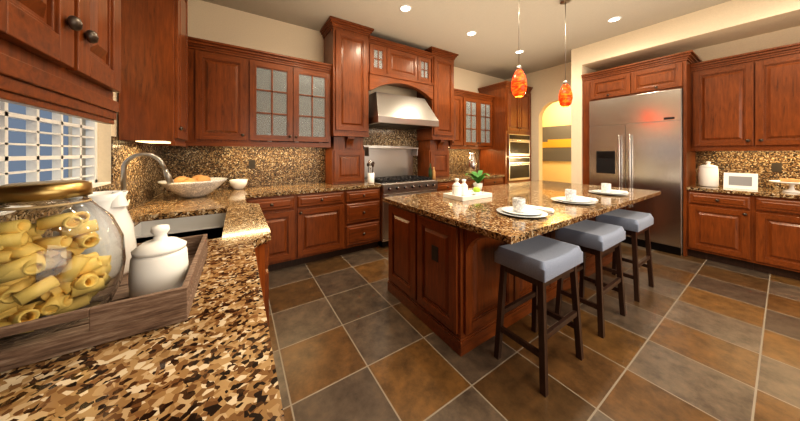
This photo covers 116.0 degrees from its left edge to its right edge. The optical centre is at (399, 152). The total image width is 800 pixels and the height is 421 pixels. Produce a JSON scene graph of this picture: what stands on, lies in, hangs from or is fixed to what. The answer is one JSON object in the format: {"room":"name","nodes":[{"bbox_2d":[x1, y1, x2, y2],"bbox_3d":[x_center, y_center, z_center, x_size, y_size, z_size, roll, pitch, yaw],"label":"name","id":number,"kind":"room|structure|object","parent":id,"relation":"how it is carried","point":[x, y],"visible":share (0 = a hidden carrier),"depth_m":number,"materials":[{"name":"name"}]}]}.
{"room":"kitchen","nodes":[
{"label":"kitchen","id":0,"kind":"room"},
{"bbox_2d":[68,92,161,211],"bbox_3d":[-0.867,-0.225,-0.116,0.180,3.150,7.050,0,0,-33],"label":"wall","id":1,"kind":"structure","parent":0,"point":[105,132],"depth_m":1.63,"materials":[{"name":"paint"}]},
{"bbox_2d":[0,0,27,63],"bbox_3d":[-0.624,-0.698,0.030,0.359,1.055,0.706,0,0,-33],"label":"upper cabinet","id":2,"kind":"object","parent":1,"relation":"attached to","point":[13,13],"depth_m":0.44,"materials":[{"name":"brown wood"}]},
{"bbox_2d":[0,101,110,187],"bbox_3d":[-1.643,-0.154,1.151,0.099,0.711,1.120,0,0,-33],"label":"window blind","id":3,"kind":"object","parent":1,"relation":"in","point":[33,119],"depth_m":1.27,"materials":[{"name":"white"}]},
{"bbox_2d":[0,0,120,107],"bbox_3d":[-0.915,-0.698,0.480,0.359,1.055,0.638,0,0,-33],"label":"upper cabinet","id":4,"kind":"object","parent":1,"relation":"attached to","point":[62,57],"depth_m":0.58,"materials":[{"name":"brown wood"}]},
{"bbox_2d":[93,136,162,210],"bbox_3d":[-1.196,0.164,0.564,0.008,0.548,5.250,0,0,-33],"label":"tile backsplash","id":5,"kind":"structure","parent":1,"relation":"attached to","point":[144,175],"depth_m":2.04,"materials":[{"name":"tile"}]},
{"bbox_2d":[119,0,187,146],"bbox_3d":[-1.919,-0.797,2.015,0.353,1.485,0.600,0,0,-33],"label":"upper cabinet","id":6,"kind":"object","parent":1,"relation":"attached to","point":[153,100],"visible":1,"depth_m":1.82,"materials":[{"name":"brown wood"}]},
{"bbox_2d":[136,141,170,143],"bbox_3d":[-1.945,-0.085,2.004,0.160,0.006,0.360,0,0,-33],"label":"under-cabinet light","id":7,"kind":"object","parent":6,"relation":"attached to","point":[164,142],"visible":0.86,"depth_m":1.95,"materials":[{"name":"white plastic"}]},
{"bbox_2d":[165,0,504,192],"bbox_3d":[-0.075,-0.225,4.512,6.550,3.150,0.150,0,0,-33],"label":"wall","id":8,"kind":"structure","parent":0,"point":[216,23],"depth_m":3.32,"materials":[{"name":"paint"}]},
{"bbox_2d":[155,44,202,143],"bbox_3d":[-2.358,-0.623,2.712,0.373,1.005,0.359,0,0,-33],"label":"upper cabinet","id":9,"kind":"object","parent":8,"relation":"attached to","point":[195,51],"depth_m":2.64,"materials":[{"name":"brown wood"}]},
{"bbox_2d":[203,44,258,143],"bbox_3d":[-2.028,-0.623,2.926,0.565,1.005,0.359,0,0,-33],"label":"upper cabinet","id":10,"kind":"object","parent":8,"relation":"attached to","point":[243,96],"depth_m":2.80,"materials":[{"name":"brown wood"}]},
{"bbox_2d":[163,127,478,192],"bbox_3d":[-0.422,-0.081,4.192,5.242,1.038,0.008,0,0,-33],"label":"tile backsplash","id":11,"kind":"structure","parent":8,"relation":"attached to","point":[274,166],"depth_m":3.35,"materials":[{"name":"tile"}]},
{"bbox_2d":[249,160,254,168],"bbox_3d":[-1.906,0.145,3.220,0.070,0.110,0.004,0,0,-33],"label":"electrical outlet","id":12,"kind":"object","parent":11,"relation":"attached to","point":[251,164],"visible":1,"depth_m":3.21,"materials":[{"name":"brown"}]},
{"bbox_2d":[320,16,458,184],"bbox_3d":[-0.014,-0.680,4.056,2.365,2.236,0.658,0,0,-33],"label":"surround","id":13,"kind":"object","parent":8,"relation":"attached to","point":[361,59],"visible":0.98,"depth_m":3.69,"materials":[{"name":"brown wood"}]},
{"bbox_2d":[448,88,493,148],"bbox_3d":[1.373,-0.637,5.111,1.226,1.125,0.398,0,0,-33],"label":"upper cabinet","id":14,"kind":"object","parent":8,"relation":"attached to","point":[472,120],"visible":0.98,"depth_m":5.01,"materials":[{"name":"brown wood"}]},
{"bbox_2d":[202,0,730,79],"bbox_3d":[2.349,-1.850,2.718,8.900,0.100,8.600,0,0,-33],"label":"ceiling","id":15,"kind":"structure","parent":0,"point":[506,30],"depth_m":3.42,"materials":[{"name":"white paint"}]},
{"bbox_2d":[399,5,411,11],"bbox_3d":[0.068,-1.796,3.108,0.150,0.008,0.150,0,0,-33],"label":"recessed light","id":16,"kind":"object","parent":15,"relation":"in","point":[403,7],"visible":1,"depth_m":3.11,"materials":[{"name":"white"}]},
{"bbox_2d":[466,31,476,35],"bbox_3d":[1.074,-1.796,3.762,0.150,0.008,0.150,0,0,-33],"label":"recessed light","id":17,"kind":"object","parent":15,"relation":"in","point":[471,33],"visible":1,"depth_m":3.76,"materials":[{"name":"white"}]},
{"bbox_2d":[511,65,526,96],"bbox_3d":[1.150,-1.172,2.416,0.140,1.254,0.140,0,0,-33],"label":"pendant light","id":18,"kind":"object","parent":15,"relation":"hanging from","point":[519,85],"visible":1,"depth_m":2.37,"materials":[{"name":"orange glass"}]},
{"bbox_2d":[558,0,572,106],"bbox_3d":[1.938,-1.172,2.928,0.140,1.254,0.140,0,0,-33],"label":"pendant light","id":19,"kind":"object","parent":15,"relation":"hanging from","point":[565,96],"visible":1,"depth_m":2.90,"materials":[{"name":"orange glass"}]},
{"bbox_2d":[607,16,621,22],"bbox_3d":[2.884,-1.796,3.363,0.150,0.008,0.150,0,0,-33],"label":"recessed light","id":20,"kind":"object","parent":15,"relation":"in","point":[614,19],"visible":1,"depth_m":3.36,"materials":[{"name":"white"}]},
{"bbox_2d":[269,242,799,420],"bbox_3d":[2.349,1.400,2.718,8.900,0.100,8.600,0,0,-33],"label":"floor","id":21,"kind":"structure","parent":0,"point":[687,338],"depth_m":1.68,"materials":[{"name":"tile"}]},
{"bbox_2d":[0,188,284,420],"bbox_3d":[-0.825,0.895,0.798,0.861,0.910,5.238,0,0,-33],"label":"countertop","id":22,"kind":"structure","parent":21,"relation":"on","point":[211,358],"depth_m":0.53,"materials":[{"name":"brown stone"}]},
{"bbox_2d":[0,234,206,371],"bbox_3d":[-0.919,0.395,0.727,0.530,0.088,0.520,0,0,-33],"label":"wood tray","id":23,"kind":"object","parent":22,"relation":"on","point":[121,314],"visible":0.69,"depth_m":0.59,"materials":[{"name":"brown wood"}]},
{"bbox_2d":[0,180,125,345],"bbox_3d":[-0.905,0.251,0.640,0.274,0.351,0.274,0,0,-33],"label":"pasta jar","id":24,"kind":"object","parent":23,"relation":"on","point":[62,246],"visible":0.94,"depth_m":0.58,"materials":[{"name":"clear glass"}]},
{"bbox_2d":[88,190,136,276],"bbox_3d":[-1.026,0.279,0.842,0.195,0.295,0.170,0,0,-33],"label":"pitcher","id":25,"kind":"object","parent":23,"relation":"on","point":[115,203],"visible":0.23,"depth_m":0.85,"materials":[{"name":"white ceramic"}]},
{"bbox_2d":[128,224,188,297],"bbox_3d":[-0.740,0.324,0.772,0.135,0.205,0.135,0,0,-33],"label":"canister","id":26,"kind":"object","parent":23,"relation":"on","point":[159,261],"visible":0.94,"depth_m":0.73,"materials":[{"name":"white ceramic"}]},
{"bbox_2d":[121,153,173,208],"bbox_3d":[-1.693,0.218,1.682,0.277,0.442,0.160,0,0,-33],"label":"faucet","id":27,"kind":"object","parent":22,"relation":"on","point":[167,176],"visible":0.67,"depth_m":1.62,"materials":[{"name":"silver metal"}]},
{"bbox_2d":[158,175,227,197],"bbox_3d":[-2.056,0.332,2.505,0.544,0.215,0.490,0,0,-33],"label":"bowl","id":28,"kind":"object","parent":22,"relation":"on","point":[196,186],"visible":1,"depth_m":2.39,"materials":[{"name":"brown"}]},
{"bbox_2d":[245,193,303,271],"bbox_3d":[-1.564,0.915,3.063,0.581,0.870,0.634,0,0,-33],"label":"base cabinet","id":29,"kind":"object","parent":21,"relation":"on","point":[283,213],"depth_m":2.86,"materials":[{"name":"brown wood"}]},
{"bbox_2d":[304,189,347,262],"bbox_3d":[-1.166,0.915,3.322,0.678,0.870,0.634,0,0,-33],"label":"base cabinet","id":30,"kind":"object","parent":21,"relation":"on","point":[309,222],"depth_m":3.12,"materials":[{"name":"brown wood"}]},
{"bbox_2d":[244,181,375,196],"bbox_3d":[-1.122,0.460,3.348,1.632,0.040,0.638,0,0,-33],"label":"countertop","id":31,"kind":"structure","parent":30,"relation":"on","point":[265,191],"depth_m":3.10,"materials":[{"name":"brown stone"}]},
{"bbox_2d":[229,179,247,189],"bbox_3d":[-1.963,0.382,3.041,0.190,0.115,0.190,0,0,-33],"label":"bowl","id":32,"kind":"object","parent":31,"relation":"on","point":[236,184],"visible":0.98,"depth_m":2.98,"materials":[{"name":"white ceramic"}]},
{"bbox_2d":[367,160,374,182],"bbox_3d":[-0.423,0.269,3.660,0.116,0.341,0.120,0,0,-33],"label":"utensil crock","id":33,"kind":"object","parent":31,"relation":"on","point":[370,177],"visible":1,"depth_m":3.62,"materials":[{"name":"white ceramic"}]},
{"bbox_2d":[348,185,380,252],"bbox_3d":[-0.693,0.915,3.629,0.606,0.870,0.634,0,0,-33],"label":"base cabinet","id":34,"kind":"object","parent":21,"relation":"on","point":[363,204],"depth_m":3.40,"materials":[{"name":"brown wood"}]},
{"bbox_2d":[363,146,437,246],"bbox_3d":[0.016,0.615,4.015,0.996,1.470,0.754,0,0,-33],"label":"range","id":35,"kind":"object","parent":21,"relation":"on","point":[393,171],"visible":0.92,"depth_m":4.04,"materials":[{"name":"silver metal"}]},
{"bbox_2d":[437,181,461,191],"bbox_3d":[0.665,0.915,4.511,0.625,0.870,0.634,0,0,-33],"label":"base cabinet","id":36,"kind":"object","parent":21,"relation":"on","point":[445,183],"depth_m":4.20,"materials":[{"name":"brown wood"}]},
{"bbox_2d":[433,173,504,180],"bbox_3d":[1.178,0.460,4.842,1.846,0.040,0.638,0,0,-33],"label":"countertop","id":37,"kind":"structure","parent":36,"relation":"on","point":[451,177],"depth_m":4.68,"materials":[{"name":"brown stone"}]},
{"bbox_2d":[429,164,435,178],"bbox_3d":[0.547,0.309,4.266,0.139,0.260,0.062,0,0,-33],"label":"oil bottles","id":38,"kind":"object","parent":37,"relation":"on","point":[432,173],"visible":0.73,"depth_m":4.26,"materials":[{"name":"green"}]},
{"bbox_2d":[467,152,476,174],"bbox_3d":[1.436,0.214,4.987,0.200,0.450,0.200,0,0,-33],"label":"vase","id":39,"kind":"object","parent":37,"relation":"on","point":[471,164],"visible":0.9,"depth_m":4.92,"materials":[{"name":"silver metal"}]},
{"bbox_2d":[465,177,488,187],"bbox_3d":[1.168,0.915,4.837,0.728,0.870,0.634,0,0,-33],"label":"base cabinet","id":40,"kind":"object","parent":21,"relation":"on","point":[485,181],"depth_m":4.60,"materials":[{"name":"brown wood"}]},
{"bbox_2d":[489,177,502,185],"bbox_3d":[1.647,0.915,5.148,0.726,0.870,0.634,0,0,-33],"label":"base cabinet","id":41,"kind":"object","parent":21,"relation":"on","point":[493,180],"depth_m":4.94,"materials":[{"name":"brown wood"}]},
{"bbox_2d":[478,81,532,183],"bbox_3d":[2.362,-0.045,5.551,1.025,2.790,0.739,0,0,-33],"label":"tall cabinet","id":42,"kind":"object","parent":21,"relation":"on","point":[508,155],"visible":0.71,"depth_m":5.24,"materials":[{"name":"brown wood"}]},
{"bbox_2d":[388,200,642,356],"bbox_3d":[1.374,0.915,2.745,2.847,0.870,1.228,0,0,-33],"label":"kitchen island","id":43,"kind":"object","parent":21,"relation":"on","point":[444,276],"depth_m":1.84,"materials":[{"name":"brown wood"}]},
{"bbox_2d":[383,180,660,243],"bbox_3d":[1.422,0.460,2.676,2.900,0.040,1.380,0,0,-33],"label":"island countertop","id":44,"kind":"structure","parent":43,"relation":"on","point":[481,216],"depth_m":2.06,"materials":[{"name":"brown stone"}]},
{"bbox_2d":[443,190,491,200],"bbox_3d":[0.673,0.419,2.488,0.420,0.040,0.260,0,0,-33],"label":"serving tray","id":45,"kind":"object","parent":44,"relation":"on","point":[470,196],"visible":0.81,"depth_m":2.40,"materials":[{"name":"white"}]},
{"bbox_2d":[452,178,461,195],"bbox_3d":[0.556,0.337,2.448,0.092,0.180,0.092,0,0,-33],"label":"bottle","id":46,"kind":"object","parent":45,"relation":"on","point":[456,189],"visible":0.94,"depth_m":2.41,"materials":[{"name":"white ceramic"}]},
{"bbox_2d":[461,179,467,195],"bbox_3d":[0.643,0.344,2.516,0.082,0.165,0.082,0,0,-33],"label":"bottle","id":47,"kind":"object","parent":45,"relation":"on","point":[464,186],"visible":0.77,"depth_m":2.48,"materials":[{"name":"white ceramic"}]},
{"bbox_2d":[471,187,481,194],"bbox_3d":[0.780,0.385,2.545,0.110,0.082,0.110,0,0,-33],"label":"apple bowl","id":48,"kind":"object","parent":45,"relation":"on","point":[476,191],"visible":0.85,"depth_m":2.52,"materials":[{"name":"white ceramic"}]},
{"bbox_2d":[465,170,489,190],"bbox_3d":[0.915,0.325,2.905,0.389,0.228,0.354,0,0,-33],"label":"potted plant","id":49,"kind":"object","parent":44,"relation":"on","point":[477,178],"visible":0.88,"depth_m":2.88,"materials":[{"name":"green plant"}]},
{"bbox_2d":[496,197,553,217],"bbox_3d":[0.929,0.384,1.843,0.461,0.110,0.335,0,0,-33],"label":"place setting","id":50,"kind":"object","parent":44,"relation":"on","point":[519,208],"visible":1,"depth_m":1.78,"materials":[{"name":"grey ceramic"}]},
{"bbox_2d":[551,189,597,203],"bbox_3d":[1.603,0.384,2.281,0.470,0.110,0.335,0,0,-33],"label":"place setting","id":51,"kind":"object","parent":44,"relation":"on","point":[570,197],"visible":1,"depth_m":2.22,"materials":[{"name":"grey ceramic"}]},
{"bbox_2d":[589,183,628,194],"bbox_3d":[2.284,0.384,2.723,0.452,0.110,0.335,0,0,-33],"label":"place setting","id":52,"kind":"object","parent":44,"relation":"on","point":[605,189],"visible":1,"depth_m":2.67,"materials":[{"name":"grey ceramic"}]},
{"bbox_2d":[494,235,583,397],"bbox_3d":[0.914,0.982,1.649,0.484,0.737,0.333,0,0,-33],"label":"bar stool","id":53,"kind":"object","parent":21,"relation":"on","point":[540,263],"visible":0.96,"depth_m":1.58,"materials":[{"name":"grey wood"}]},
{"bbox_2d":[555,220,625,338],"bbox_3d":[1.589,0.982,2.087,0.484,0.737,0.333,0,0,-33],"label":"bar stool","id":54,"kind":"object","parent":21,"relation":"on","point":[598,240],"visible":0.94,"depth_m":2.01,"materials":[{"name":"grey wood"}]},
{"bbox_2d":[595,209,653,301],"bbox_3d":[2.273,0.982,2.531,0.484,0.737,0.333,0,0,-33],"label":"bar stool","id":55,"kind":"object","parent":21,"relation":"on","point":[633,224],"visible":0.81,"depth_m":2.43,"materials":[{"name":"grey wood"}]},
{"bbox_2d":[589,88,682,255],"bbox_3d":[3.636,0.250,3.846,0.722,2.200,1.020,0,0,-33],"label":"refrigerator","id":56,"kind":"object","parent":21,"relation":"on","point":[635,141],"visible":0.79,"depth_m":3.52,"materials":[{"name":"silver metal"}]},
{"bbox_2d":[581,50,701,256],"bbox_3d":[3.660,0.020,3.870,0.675,2.660,1.228,0,0,-33],"label":"tall cabinet","id":57,"kind":"object","parent":21,"relation":"on","point":[669,72],"visible":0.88,"depth_m":3.52,"materials":[{"name":"brown wood"}]},
{"bbox_2d":[686,184,799,279],"bbox_3d":[4.572,0.895,2.490,0.636,0.910,2.200,0,0,-33],"label":"base cabinet","id":58,"kind":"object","parent":21,"relation":"on","point":[758,229],"depth_m":2.88,"materials":[{"name":"brown wood"}]},
{"bbox_2d":[698,161,718,186],"bbox_3d":[4.061,0.274,3.293,0.173,0.330,0.173,0,0,-33],"label":"canister","id":59,"kind":"object","parent":58,"relation":"on","point":[708,174],"visible":1,"depth_m":3.24,"materials":[{"name":"white ceramic"}]},
{"bbox_2d":[723,172,757,189],"bbox_3d":[4.187,0.344,3.077,0.075,0.190,0.250,0,0,-33],"label":"photo frame","id":60,"kind":"object","parent":58,"relation":"on","point":[748,181],"visible":1,"depth_m":3.06,"materials":[{"name":"white"}]},
{"bbox_2d":[769,178,799,192],"bbox_3d":[4.383,0.365,2.799,0.290,0.148,0.290,0,0,-33],"label":"cake stand","id":61,"kind":"object","parent":58,"relation":"on","point":[791,183],"visible":1,"depth_m":2.78,"materials":[{"name":"white ceramic"}]},
{"bbox_2d":[542,101,570,182],"bbox_3d":[4.606,-0.225,6.449,0.150,3.150,4.600,0,0,-33],"label":"wall","id":62,"kind":"structure","parent":0,"point":[556,114],"depth_m":6.83,"materials":[{"name":"paint"}]},
{"bbox_2d":[542,125,570,160],"bbox_3d":[4.274,-0.255,6.770,0.053,0.950,1.200,0,0,-33],"label":"painting","id":63,"kind":"object","parent":62,"relation":"attached to","point":[556,143],"visible":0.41,"depth_m":6.78,"materials":[{"name":"grey"}]},
{"bbox_2d":[571,65,596,183],"bbox_3d":[3.299,-0.070,4.467,0.639,2.840,0.160,0,0,-33],"label":"wall","id":64,"kind":"structure","parent":0,"point":[577,72],"depth_m":4.29,"materials":[{"name":"paint"}]},
{"bbox_2d":[505,26,799,190],"bbox_3d":[4.529,-0.225,3.299,0.150,3.151,6.900,0,0,-33],"label":"wall","id":65,"kind":"structure","parent":0,"point":[546,84],"depth_m":5.16,"materials":[{"name":"paint"}]},
{"bbox_2d":[571,0,799,70],"bbox_3d":[4.625,-1.645,2.425,0.639,0.309,5.030,0,0,-33],"label":"soffit","id":66,"kind":"object","parent":65,"relation":"attached to","point":[729,21],"visible":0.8,"depth_m":3.26,"materials":[{"name":"paint"}]},
{"bbox_2d":[691,50,799,149],"bbox_3d":[4.372,-0.598,3.049,0.361,1.055,1.044,0,0,-33],"label":"upper cabinet","id":67,"kind":"object","parent":65,"relation":"attached to","point":[749,101],"depth_m":3.00,"materials":[{"name":"brown wood"}]},
{"bbox_2d":[696,151,799,189],"bbox_3d":[4.844,0.169,2.669,0.008,0.538,2.200,0,0,-33],"label":"tile backsplash","id":68,"kind":"structure","parent":65,"relation":"attached to","point":[759,163],"depth_m":3.15,"materials":[{"name":"tile"}]},
{"bbox_2d":[772,163,781,171],"bbox_3d":[4.590,0.175,3.046,0.004,0.110,0.070,0,0,-33],"label":"electrical outlet","id":69,"kind":"object","parent":68,"relation":"attached to","point":[776,167],"visible":1,"depth_m":3.04,"materials":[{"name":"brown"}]},
{"label":"outside","id":70,"kind":"structure","parent":0,"visible":0},
{"bbox_2d":[8,103,67,183],"bbox_3d":[-1.778,-0.155,1.063,0.005,0.870,1.280,0,0,-33],"label":"sky","id":71,"kind":"structure","parent":70,"point":[16,137],"depth_m":1.27,"materials":[{"name":"blue"}]}
]}

